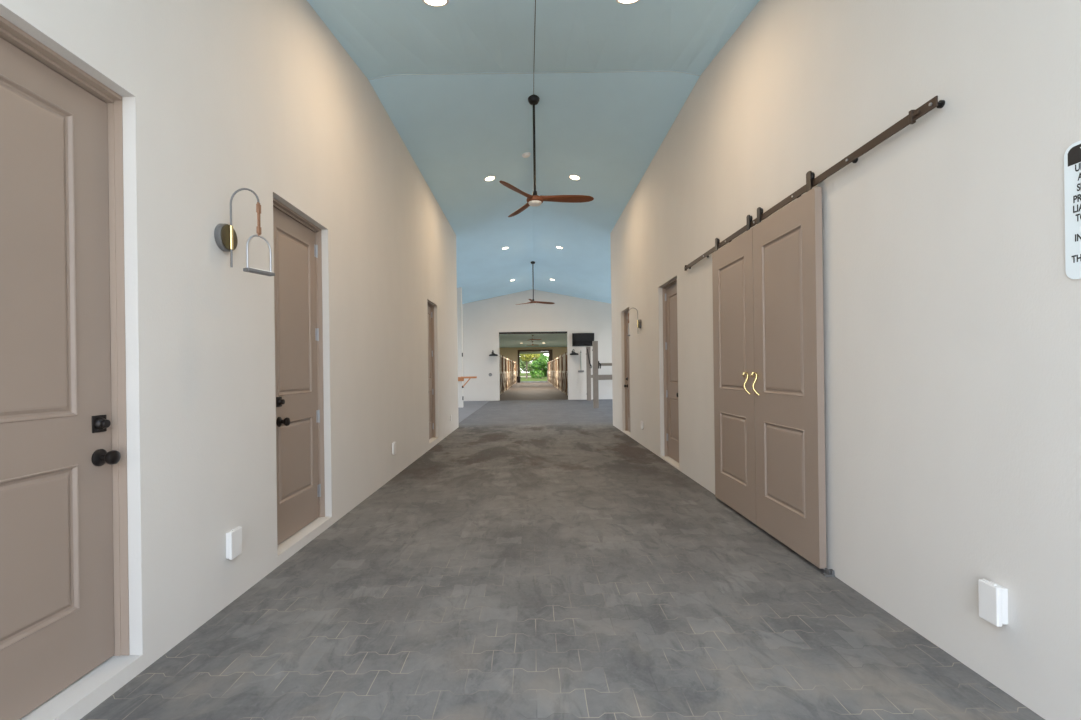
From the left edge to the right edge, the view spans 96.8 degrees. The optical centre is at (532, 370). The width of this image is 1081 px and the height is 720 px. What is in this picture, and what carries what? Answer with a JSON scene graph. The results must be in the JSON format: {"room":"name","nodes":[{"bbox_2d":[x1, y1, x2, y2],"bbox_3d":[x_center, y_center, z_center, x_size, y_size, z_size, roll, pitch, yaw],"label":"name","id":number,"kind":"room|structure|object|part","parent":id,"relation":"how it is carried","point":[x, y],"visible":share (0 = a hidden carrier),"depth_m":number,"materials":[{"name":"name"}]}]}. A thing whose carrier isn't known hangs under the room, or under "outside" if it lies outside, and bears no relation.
{"room":"farm building","nodes":[
{"label":"farm building","id":0,"kind":"room"},
{"bbox_2d":[0,0,458,719],"bbox_3d":[-1.867,-0.906,5.360,0.170,4.720,12.120,-1,0,0],"label":"wall","id":1,"kind":"structure","parent":0,"point":[220,98],"depth_m":2.88,"materials":[{"name":"paint"}]},
{"bbox_2d":[0,16,129,719],"bbox_3d":[-1.881,0.026,1.698,0.134,2.511,0.923,-1,0,0],"label":"door","id":2,"kind":"structure","parent":1,"relation":"in","point":[64,576],"depth_m":1.91,"materials":[{"name":"beige paint"}]},
{"bbox_3d":[-1.883,0.233,2.087,0.007,0.074,0.068,-1,0,0],"label":"deadbolt plate","id":3,"kind":"part","parent":2,"relation":"part of","materials":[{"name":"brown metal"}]},
{"bbox_3d":[-1.847,0.379,2.087,0.076,0.074,0.074,-1,0,0],"label":"knob","id":4,"kind":"part","parent":2,"relation":"part of","materials":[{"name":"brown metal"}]},
{"bbox_2d":[226,526,241,559],"bbox_3d":[-1.740,1.004,2.800,0.036,0.168,0.105,-1,0,0],"label":"outlet box","id":5,"kind":"object","parent":1,"relation":"attached to","point":[233,537],"visible":1,"depth_m":2.77,"materials":[{"name":"white plastic"}]},
{"bbox_2d":[214,188,274,275],"bbox_3d":[-1.650,-0.801,2.760,0.263,0.494,0.171,-1,0,0],"label":"wall light","id":6,"kind":"object","parent":1,"relation":"attached to","point":[225,236],"visible":1,"depth_m":2.75,"materials":[{"name":"metal"}]},
{"bbox_3d":[-1.764,-0.762,2.760,0.035,0.156,0.156,-1,0,0],"label":"plate","id":7,"kind":"part","parent":6,"relation":"part of","materials":[{"name":"metal"}]},
{"bbox_3d":[-1.652,-0.821,2.760,0.171,0.454,0.010,-1,0,0],"label":"arm","id":8,"kind":"part","parent":6,"relation":"part of","materials":[{"name":"metal"}]},
{"bbox_2d":[273,198,324,544],"bbox_3d":[-1.863,0.026,3.752,0.134,2.511,0.891,-1,0,0],"label":"door","id":9,"kind":"structure","parent":1,"relation":"in","point":[297,241],"depth_m":3.83,"materials":[{"name":"beige paint"}]},
{"bbox_3d":[-1.865,0.232,3.535,0.007,0.074,0.068,-1,0,0],"label":"deadbolt plate","id":10,"kind":"part","parent":9,"relation":"part of","materials":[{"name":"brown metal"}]},
{"bbox_3d":[-1.829,0.379,3.535,0.076,0.074,0.074,-1,0,0],"label":"knob","id":11,"kind":"part","parent":9,"relation":"part of","materials":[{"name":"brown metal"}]},
{"bbox_2d":[392,441,395,454],"bbox_3d":[-1.743,0.979,6.050,0.031,0.158,0.100,-1,0,0],"label":"outlet box","id":12,"kind":"object","parent":1,"relation":"attached to","point":[394,443],"visible":1,"depth_m":6.01,"materials":[{"name":"white plastic"}]},
{"bbox_2d":[427,301,435,438],"bbox_3d":[-1.863,0.019,8.585,0.134,2.468,0.828,-1,0,0],"label":"door","id":13,"kind":"structure","parent":1,"relation":"in","point":[431,350],"depth_m":8.90,"materials":[{"name":"beige paint"}]},
{"bbox_2d":[457,287,463,407],"bbox_3d":[-4.378,-0.777,17.640,3.665,4.528,0.220,-1,0,0],"label":"wall pier","id":14,"kind":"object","parent":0,"point":[459,290],"visible":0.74,"depth_m":17.55,"materials":[{"name":"paint"}]},
{"bbox_2d":[458,376,476,387],"bbox_3d":[-2.435,0.432,17.480,0.840,0.420,0.160,-1,0,0],"label":"rack","id":15,"kind":"object","parent":14,"relation":"attached to","point":[469,377],"visible":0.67,"depth_m":17.43,"materials":[{"name":"orange wood"}]},
{"bbox_2d":[499,333,566,347],"bbox_3d":[-0.037,-2.850,39.875,11.400,0.140,36.850,-1,0,0],"label":"ceiling","id":16,"kind":"structure","parent":0,"point":[505,340],"depth_m":45.00,"materials":[{"name":"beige paint"}]},
{"bbox_2d":[499,347,566,375],"bbox_3d":[-0.009,-0.695,58.100,11.400,4.250,0.200,-1,0,0],"label":"wall","id":17,"kind":"structure","parent":0,"point":[511,353],"depth_m":58.00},
{"bbox_2d":[520,351,548,353],"bbox_3d":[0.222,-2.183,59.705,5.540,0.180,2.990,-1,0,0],"label":"trim","id":18,"kind":"structure","parent":17,"relation":"attached to","point":[538,352],"depth_m":58.22,"materials":[{"name":"paint"}]},
{"bbox_2d":[518,349,552,375],"bbox_3d":[0.357,-0.580,58.055,4.210,3.830,0.310,-1,0,0],"label":"trim","id":19,"kind":"structure","parent":17,"relation":"attached to","point":[549,350],"depth_m":57.92,"materials":[{"name":"brown wood"}]},
{"bbox_2d":[307,0,759,303],"bbox_3d":[0.026,-3.034,10.350,12.647,1.374,22.100,-1,0,0],"label":"ceiling","id":20,"kind":"structure","parent":0,"point":[460,130],"depth_m":6.11,"materials":[{"name":"blue paint"}]},
{"bbox_2d":[422,0,448,6],"bbox_3d":[-0.779,-2.978,3.860,0.214,0.064,0.208,-1,0,0],"label":"recessed light","id":21,"kind":"object","parent":20,"relation":"in","point":[436,3],"visible":1,"depth_m":3.89,"materials":[{"name":"white plastic"}]},
{"bbox_2d":[484,176,495,180],"bbox_3d":[-0.759,-3.437,8.600,0.211,0.050,0.214,-1,0,0],"label":"recessed light","id":22,"kind":"object","parent":20,"relation":"in","point":[489,178],"visible":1,"depth_m":8.59,"materials":[{"name":"white plastic"}]},
{"bbox_2d":[522,152,530,157],"bbox_3d":[-0.101,-3.562,7.950,0.150,0.060,0.150,-1,0,0],"label":"smoke detector","id":23,"kind":"object","parent":20,"relation":"attached to","point":[527,154],"visible":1,"depth_m":7.91,"materials":[{"name":"white plastic"}]},
{"bbox_2d":[533,0,535,94],"bbox_3d":[0.025,-3.117,4.960,0.006,0.975,4.479,-1,0,0],"label":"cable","id":24,"kind":"structure","parent":20,"relation":"attached to","point":[535,0],"depth_m":4.71,"materials":[{"name":"black metal"}]},
{"bbox_2d":[516,261,554,304],"bbox_3d":[0.196,-2.896,15.965,1.189,1.438,1.354,-1,0,-22],"label":"ceiling fan","id":25,"kind":"object","parent":20,"relation":"hanging from","point":[532,302],"visible":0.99,"depth_m":15.89,"materials":[{"name":"brown wood"}]},
{"bbox_3d":[0.027,-2.906,15.900,0.031,1.210,0.030,-1,0,-22],"label":"rod","id":26,"kind":"part","parent":25,"relation":"part of","materials":[{"name":"black metal"}]},
{"bbox_3d":[0.430,-2.264,16.052,0.705,0.073,0.155,-1,0,-22],"label":"blade","id":27,"kind":"part","parent":25,"relation":"part of","materials":[{"name":"brown wood"}]},
{"bbox_2d":[499,95,593,216],"bbox_3d":[0.207,-2.896,6.331,1.189,1.438,1.354,-1,0,2],"label":"ceiling fan","id":28,"kind":"object","parent":20,"relation":"hanging from","point":[534,200],"visible":1,"depth_m":6.31,"materials":[{"name":"brown wood"}]},
{"bbox_3d":[-0.196,-2.256,5.987,0.153,0.073,0.706,-1,0,31],"label":"blade","id":29,"kind":"part","parent":28,"relation":"part of","materials":[{"name":"brown wood"}]},
{"bbox_3d":[-0.154,-2.257,6.717,0.153,0.073,0.706,-1,0,-29],"label":"blade","id":30,"kind":"part","parent":28,"relation":"part of","materials":[{"name":"brown wood"}]},
{"bbox_3d":[0.027,-2.906,6.340,0.031,1.210,0.030,-1,0,2],"label":"rod","id":31,"kind":"part","parent":28,"relation":"part of","materials":[{"name":"black metal"}]},
{"bbox_3d":[0.458,-2.265,6.319,0.705,0.073,0.155,-1,0,2],"label":"blade","id":32,"kind":"part","parent":28,"relation":"part of","materials":[{"name":"brown wood"}]},
{"bbox_2d":[569,174,580,179],"bbox_3d":[0.760,-3.457,8.600,0.211,0.050,0.214,-1,0,0],"label":"recessed light","id":33,"kind":"object","parent":20,"relation":"in","point":[574,177],"visible":1,"depth_m":8.58,"materials":[{"name":"white plastic"}]},
{"bbox_2d":[616,0,638,3],"bbox_3d":[0.776,-2.998,3.860,0.214,0.064,0.208,-1,0,0],"label":"recessed light","id":34,"kind":"object","parent":20,"relation":"in","point":[618,1],"visible":1,"depth_m":3.91,"materials":[{"name":"white plastic"}]},
{"bbox_2d":[462,289,612,400],"bbox_3d":[-0.014,-1.095,21.400,12.400,5.050,0.200,-1,0,0],"label":"wall","id":35,"kind":"structure","parent":0,"point":[482,320],"depth_m":21.30,"materials":[{"name":"paint"}]},
{"bbox_2d":[499,331,566,333],"bbox_3d":[0.038,-1.667,21.370,3.036,0.083,0.100,-1,0,0],"label":"trim","id":36,"kind":"structure","parent":35,"relation":"attached to","point":[559,332],"depth_m":21.32,"materials":[{"name":"black metal"}]},
{"bbox_2d":[572,333,593,345],"bbox_3d":[2.253,-1.356,21.231,0.970,0.580,0.133,-1,0,0],"label":"television","id":37,"kind":"object","parent":35,"relation":"attached to","point":[578,339],"visible":0.82,"depth_m":21.20,"materials":[{"name":"black metal"}]},
{"bbox_2d":[80,381,1044,719],"bbox_3d":[0.018,1.388,28.850,12.400,0.124,59.100,-1,0,0],"label":"floor","id":38,"kind":"structure","parent":0,"point":[538,561],"depth_m":2.58,"materials":[{"name":"concrete"}]},
{"bbox_2d":[500,355,502,394],"bbox_3d":[-1.837,0.234,26.980,0.180,2.260,3.620,-1,0,0],"label":"stall","id":39,"kind":"object","parent":38,"relation":"on","point":[501,373],"visible":0.35,"depth_m":27.74,"materials":[{"name":"beige paint"}]},
{"bbox_2d":[501,355,505,392],"bbox_3d":[-1.837,0.234,30.600,0.180,2.260,3.620,-1,0,0],"label":"stall","id":40,"kind":"object","parent":38,"relation":"on","point":[503,358],"visible":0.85,"depth_m":30.59,"materials":[{"name":"beige paint"}]},
{"bbox_3d":[-1.837,0.234,28.870,0.180,2.260,0.160,-1,0,0],"label":"post","id":41,"kind":"part","parent":40,"relation":"part of","materials":[{"name":"brown wood"}]},
{"bbox_2d":[505,358,508,389],"bbox_3d":[-1.837,0.234,34.220,0.180,2.260,3.620,-1,0,0],"label":"stall","id":42,"kind":"object","parent":38,"relation":"on","point":[506,359],"visible":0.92,"depth_m":34.17,"materials":[{"name":"beige paint"}]},
{"bbox_3d":[-1.837,0.234,32.490,0.180,2.260,0.160,-1,0,0],"label":"post","id":43,"kind":"part","parent":42,"relation":"part of","materials":[{"name":"brown wood"}]},
{"bbox_2d":[508,358,510,387],"bbox_3d":[-1.837,0.234,37.840,0.180,2.260,3.620,-1,0,0],"label":"stall","id":44,"kind":"object","parent":38,"relation":"on","point":[509,360],"visible":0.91,"depth_m":37.61,"materials":[{"name":"beige paint"}]},
{"bbox_2d":[510,359,512,385],"bbox_3d":[-1.837,0.234,41.460,0.180,2.260,3.620,-1,0,0],"label":"stall","id":45,"kind":"object","parent":38,"relation":"on","point":[510,359],"visible":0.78,"depth_m":41.25,"materials":[{"name":"beige paint"}]},
{"bbox_2d":[512,360,513,384],"bbox_3d":[-1.837,0.234,45.080,0.180,2.260,3.620,-1,0,0],"label":"stall","id":46,"kind":"object","parent":38,"relation":"on","point":[512,360],"visible":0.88,"depth_m":44.09,"materials":[{"name":"beige paint"}]},
{"bbox_2d":[513,362,515,383],"bbox_3d":[-1.837,0.234,48.700,0.180,2.260,3.620,-1,0,0],"label":"stall","id":47,"kind":"object","parent":38,"relation":"on","point":[513,362],"visible":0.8,"depth_m":46.98,"materials":[{"name":"beige paint"}]},
{"bbox_2d":[549,361,550,383],"bbox_3d":[1.843,0.186,48.700,0.180,2.260,3.620,-1,0,0],"label":"stall","id":48,"kind":"object","parent":38,"relation":"on","point":[549,361],"visible":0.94,"depth_m":46.89,"materials":[{"name":"beige paint"}]},
{"bbox_2d":[551,360,552,383],"bbox_3d":[1.843,0.186,45.080,0.180,2.260,3.620,-1,0,0],"label":"stall","id":49,"kind":"object","parent":38,"relation":"on","point":[551,360],"visible":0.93,"depth_m":44.74,"materials":[{"name":"beige paint"}]},
{"bbox_2d":[552,359,554,385],"bbox_3d":[1.843,0.186,41.460,0.180,2.260,3.620,-1,0,0],"label":"stall","id":50,"kind":"object","parent":38,"relation":"on","point":[553,359],"visible":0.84,"depth_m":40.09,"materials":[{"name":"beige paint"}]},
{"bbox_2d":[554,358,556,386],"bbox_3d":[1.843,0.186,37.840,0.180,2.260,3.620,-1,0,0],"label":"stall","id":51,"kind":"object","parent":38,"relation":"on","point":[555,359],"visible":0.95,"depth_m":37.38,"materials":[{"name":"beige paint"}]},
{"bbox_2d":[556,356,559,389],"bbox_3d":[1.843,0.186,34.220,0.180,2.260,3.620,-1,0,0],"label":"stall","id":52,"kind":"object","parent":38,"relation":"on","point":[557,358],"visible":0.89,"depth_m":34.02,"materials":[{"name":"beige paint"}]},
{"bbox_3d":[1.843,0.186,32.490,0.180,2.260,0.160,-1,0,0],"label":"post","id":53,"kind":"part","parent":52,"relation":"part of","materials":[{"name":"brown wood"}]},
{"bbox_2d":[559,355,562,390],"bbox_3d":[1.843,0.186,30.600,0.180,2.260,3.620,-1,0,0],"label":"stall","id":54,"kind":"object","parent":38,"relation":"on","point":[560,357],"visible":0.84,"depth_m":30.41,"materials":[{"name":"beige paint"}]},
{"bbox_3d":[1.843,0.186,28.870,0.180,2.260,0.160,-1,0,0],"label":"post","id":55,"kind":"part","parent":54,"relation":"part of","materials":[{"name":"brown wood"}]},
{"bbox_2d":[562,352,566,394],"bbox_3d":[1.843,0.186,26.980,0.180,2.260,3.620,-1,0,0],"label":"stall","id":56,"kind":"object","parent":38,"relation":"on","point":[564,388],"visible":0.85,"depth_m":26.70,"materials":[{"name":"beige paint"}]},
{"bbox_2d":[563,356,564,370],"bbox_3d":[1.835,-0.389,27.050,0.016,0.870,3.264,-1,0,0],"label":"grille","id":57,"kind":"object","parent":56,"relation":"attached to","point":[563,356],"depth_m":27.74,"materials":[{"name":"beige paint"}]},
{"bbox_3d":[1.843,0.186,25.250,0.180,2.260,0.160,-1,0,0],"label":"post","id":58,"kind":"part","parent":56,"relation":"part of","materials":[{"name":"brown wood"}]},
{"bbox_2d":[566,353,567,395],"bbox_3d":[1.843,0.186,23.360,0.180,2.260,3.620,-1,0,0],"label":"stall","id":59,"kind":"object","parent":38,"relation":"on","point":[566,353],"visible":0.09,"depth_m":24.85,"materials":[{"name":"beige paint"}]},
{"bbox_2d":[586,347,599,400],"bbox_3d":[4.160,0.126,20.672,3.685,2.320,0.225,-1,0,0],"label":"divider","id":60,"kind":"object","parent":38,"relation":"on","point":[588,349],"visible":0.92,"depth_m":20.62,"materials":[{"name":"grey wood"}]},
{"bbox_3d":[2.432,0.148,20.700,0.170,2.320,0.170,-1,0,0],"label":"post","id":61,"kind":"part","parent":60,"relation":"part of","materials":[{"name":"grey wood"}]},
{"bbox_2d":[592,341,611,407],"bbox_3d":[4.035,0.128,16.547,3.935,2.320,0.175,-1,0,0],"label":"divider","id":62,"kind":"object","parent":38,"relation":"on","point":[596,364],"visible":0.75,"depth_m":16.46,"materials":[{"name":"grey wood"}]},
{"bbox_3d":[2.182,0.152,16.550,0.170,2.320,0.170,-1,0,0],"label":"post","id":63,"kind":"part","parent":62,"relation":"part of","materials":[{"name":"grey wood"}]},
{"bbox_3d":[4.133,0.231,16.550,3.740,0.150,0.060,-1,0,0],"label":"rail","id":64,"kind":"part","parent":62,"relation":"part of","materials":[{"name":"grey wood"}]},
{"bbox_3d":[4.128,-0.221,16.550,3.740,0.095,0.060,-1,0,0],"label":"rail","id":65,"kind":"part","parent":62,"relation":"part of","materials":[{"name":"grey wood"}]},
{"bbox_2d":[822,568,834,576],"bbox_3d":[1.885,1.286,3.058,0.060,0.041,0.045,-1,0,0],"label":"floor guide","id":66,"kind":"object","parent":38,"relation":"on","point":[828,572],"visible":1,"depth_m":3.04,"materials":[{"name":"metal"}]},
{"bbox_2d":[610,0,1080,719],"bbox_3d":[1.973,-0.956,5.360,0.170,4.720,12.120,-1,0,0],"label":"wall","id":67,"kind":"structure","parent":0,"point":[952,309],"depth_m":2.36,"materials":[{"name":"paint"}]},
{"bbox_2d":[368,71,700,80],"bbox_3d":[0.021,-3.414,5.558,3.682,0.377,0.514,-1,0,0],"label":"trim","id":68,"kind":"structure","parent":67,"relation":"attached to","point":[617,71],"depth_m":5.47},
{"bbox_2d":[624,309,630,431],"bbox_3d":[1.993,0.021,9.780,0.134,2.521,0.838,-1,0,0],"label":"door","id":69,"kind":"structure","parent":67,"relation":"in","point":[626,337],"depth_m":10.13,"materials":[{"name":"beige paint"}]},
{"bbox_2d":[628,308,641,335],"bbox_3d":[1.766,-0.846,8.370,0.248,0.494,0.174,-1,0,0],"label":"wall light","id":70,"kind":"object","parent":67,"relation":"attached to","point":[639,322],"visible":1,"depth_m":8.35,"materials":[{"name":"metal"}]},
{"bbox_2d":[662,278,678,462],"bbox_3d":[1.993,0.021,6.715,0.134,2.521,0.908,-1,0,0],"label":"door","id":71,"kind":"structure","parent":67,"relation":"in","point":[669,291],"depth_m":6.93,"materials":[{"name":"beige paint"}]},
{"bbox_2d":[684,96,944,270],"bbox_3d":[1.855,-1.225,3.982,0.060,0.063,3.607,-1,0,0],"label":"door track","id":72,"kind":"object","parent":67,"relation":"attached to","point":[913,115],"visible":0.92,"depth_m":2.79,"materials":[{"name":"brown metal"}]},
{"bbox_2d":[712,215,755,523],"bbox_3d":[1.823,-0.018,4.404,0.104,2.585,0.882,-1,0,0],"label":"sliding door","id":73,"kind":"structure","parent":72,"relation":"hanging from","point":[732,264],"depth_m":4.34,"materials":[{"name":"beige paint"}]},
{"bbox_3d":[1.803,0.108,4.043,0.061,0.196,0.044,-1,0,0],"label":"handle","id":74,"kind":"part","parent":73,"relation":"part of","materials":[{"name":"gold metal"}]},
{"bbox_2d":[751,171,826,568],"bbox_3d":[1.823,-0.018,3.521,0.104,2.585,0.872,-1,0,0],"label":"sliding door","id":75,"kind":"structure","parent":72,"relation":"hanging from","point":[788,372],"depth_m":3.39,"materials":[{"name":"beige paint"}]},
{"bbox_3d":[1.803,0.108,3.883,0.061,0.196,0.044,-1,0,0],"label":"handle","id":76,"kind":"part","parent":75,"relation":"part of","materials":[{"name":"gold metal"}]},
{"bbox_2d":[978,579,1007,626],"bbox_3d":[1.888,0.947,1.965,0.051,0.166,0.085,-1,0,0],"label":"outlet box","id":77,"kind":"object","parent":67,"relation":"attached to","point":[993,597],"visible":1,"depth_m":1.94,"materials":[{"name":"white plastic"}]},
{"bbox_2d":[1064,140,1080,278],"bbox_3d":[1.889,-0.554,1.550,0.005,0.474,0.305,-1,0,0],"label":"warning sign","id":78,"kind":"object","parent":67,"relation":"attached to","point":[1072,156],"visible":1,"depth_m":1.68,"materials":[{"name":"white plastic"}]},
{"label":"outside","id":79,"kind":"structure","parent":0,"visible":0},
{"bbox_2d":[520,373,546,380],"bbox_3d":[0.021,1.645,120.000,280.000,0.370,360.000,-1,0,0],"label":"ground","id":80,"kind":"structure","parent":79,"point":[521,374],"depth_m":84.11,"materials":[{"name":"green plant"}]},
{"bbox_2d":[520,351,539,378],"bbox_3d":[-1.096,-2.018,83.648,5.188,7.010,4.331,-1,0,0],"label":"leafy tree","id":81,"kind":"object","parent":80,"relation":"on","point":[524,357],"visible":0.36,"depth_m":83.58,"materials":[{"name":"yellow plant"}]},
{"bbox_2d":[520,358,539,372],"bbox_3d":[-0.412,-1.532,136.965,8.920,6.025,5.017,-1,0,0],"label":"leafy tree","id":82,"kind":"object","parent":80,"relation":"on","point":[530,369],"visible":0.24,"depth_m":135.24,"materials":[{"name":"green plant"}]},
{"bbox_2d":[530,355,548,378],"bbox_3d":[1.891,-0.546,82.477,4.610,3.995,3.360,-1,0,0],"label":"leafy bush","id":83,"kind":"object","parent":80,"relation":"on","point":[541,370],"visible":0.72,"depth_m":81.56,"materials":[{"name":"green plant"}]}
]}

